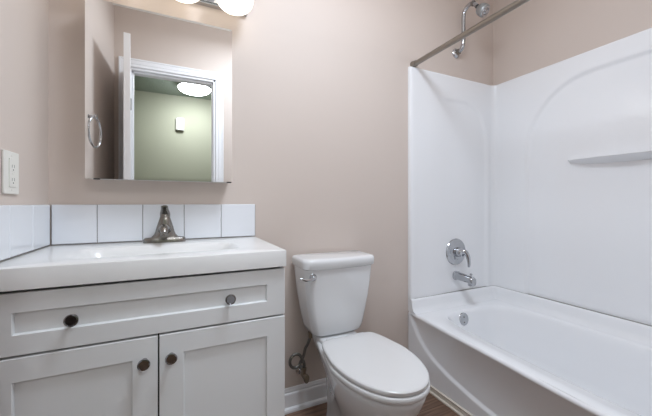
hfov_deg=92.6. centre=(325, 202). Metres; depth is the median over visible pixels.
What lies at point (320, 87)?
wall
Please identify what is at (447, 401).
trim
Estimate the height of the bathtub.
0.456 m
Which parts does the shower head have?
arm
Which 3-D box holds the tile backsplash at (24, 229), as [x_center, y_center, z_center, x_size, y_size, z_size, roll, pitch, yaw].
[-0.933,0.082,0.953,0.008,0.152,0.460,0,0,-25]
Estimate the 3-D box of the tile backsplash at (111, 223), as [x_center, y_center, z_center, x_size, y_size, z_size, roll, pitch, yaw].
[-0.684,0.082,1.331,0.763,0.152,0.008,0,0,-25]
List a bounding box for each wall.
[0,0,48,261]
[49,0,492,387]
[493,0,651,84]
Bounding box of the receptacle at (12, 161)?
[9,158,15,186]
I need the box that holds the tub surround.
[408,28,651,326]
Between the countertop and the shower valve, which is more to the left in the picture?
the countertop
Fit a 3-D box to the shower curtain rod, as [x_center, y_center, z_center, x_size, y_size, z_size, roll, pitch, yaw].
[0.857,-0.845,1.224,0.044,0.044,1.519,0,0,-25]
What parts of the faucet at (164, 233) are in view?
spout, handle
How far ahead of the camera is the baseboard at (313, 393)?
1.59 m
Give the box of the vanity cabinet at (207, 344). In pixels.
[0,266,284,415]
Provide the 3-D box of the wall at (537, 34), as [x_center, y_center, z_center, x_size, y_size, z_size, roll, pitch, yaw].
[1.570,-0.260,1.561,0.120,2.600,1.520,0,0,-25]
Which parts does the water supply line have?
valve handle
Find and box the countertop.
[0,236,285,291]
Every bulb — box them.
[177,0,198,3]
[217,0,253,15]
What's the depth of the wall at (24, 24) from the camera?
1.00 m
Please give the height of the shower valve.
0.176 m
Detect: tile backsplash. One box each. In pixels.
[0,205,49,261]
[51,204,254,244]
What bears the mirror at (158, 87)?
attached to the wall at (320, 87)
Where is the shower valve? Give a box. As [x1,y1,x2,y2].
[446,239,470,266]
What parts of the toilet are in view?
lever arm, tank, tank lid, seat lid, seat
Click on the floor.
(432, 406)
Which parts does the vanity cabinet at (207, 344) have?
knob, door, drawer, knob, knob, door, knob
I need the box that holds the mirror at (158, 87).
[85,0,231,182]
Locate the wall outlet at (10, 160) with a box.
[2,149,18,193]
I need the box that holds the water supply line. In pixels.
[288,331,311,383]
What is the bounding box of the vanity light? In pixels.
[177,0,253,16]
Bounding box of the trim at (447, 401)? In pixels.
[429,385,473,415]
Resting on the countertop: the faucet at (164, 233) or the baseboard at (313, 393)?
the faucet at (164, 233)
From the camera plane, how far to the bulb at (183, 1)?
1.29 m
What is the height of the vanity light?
0.152 m
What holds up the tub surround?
attached to the wall at (537, 34)
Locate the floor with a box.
[285,393,458,415]
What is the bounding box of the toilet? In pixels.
[292,250,429,415]
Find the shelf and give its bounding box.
[568,150,651,163]
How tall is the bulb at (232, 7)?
0.140 m
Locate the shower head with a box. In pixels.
[452,0,489,57]
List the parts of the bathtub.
overflow plate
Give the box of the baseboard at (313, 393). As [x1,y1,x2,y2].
[285,378,326,414]
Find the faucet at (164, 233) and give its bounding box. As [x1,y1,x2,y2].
[143,205,185,243]
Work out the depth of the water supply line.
1.53 m
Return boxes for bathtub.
[408,286,651,415]
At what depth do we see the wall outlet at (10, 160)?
0.88 m
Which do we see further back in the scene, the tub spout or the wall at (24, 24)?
the tub spout
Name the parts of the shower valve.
lever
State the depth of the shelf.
1.57 m
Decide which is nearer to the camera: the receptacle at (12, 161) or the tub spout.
the receptacle at (12, 161)
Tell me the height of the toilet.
0.782 m
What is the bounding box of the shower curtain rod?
[410,0,529,67]
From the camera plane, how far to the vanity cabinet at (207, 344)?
0.90 m
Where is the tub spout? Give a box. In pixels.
[453,271,475,286]
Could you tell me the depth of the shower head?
1.98 m

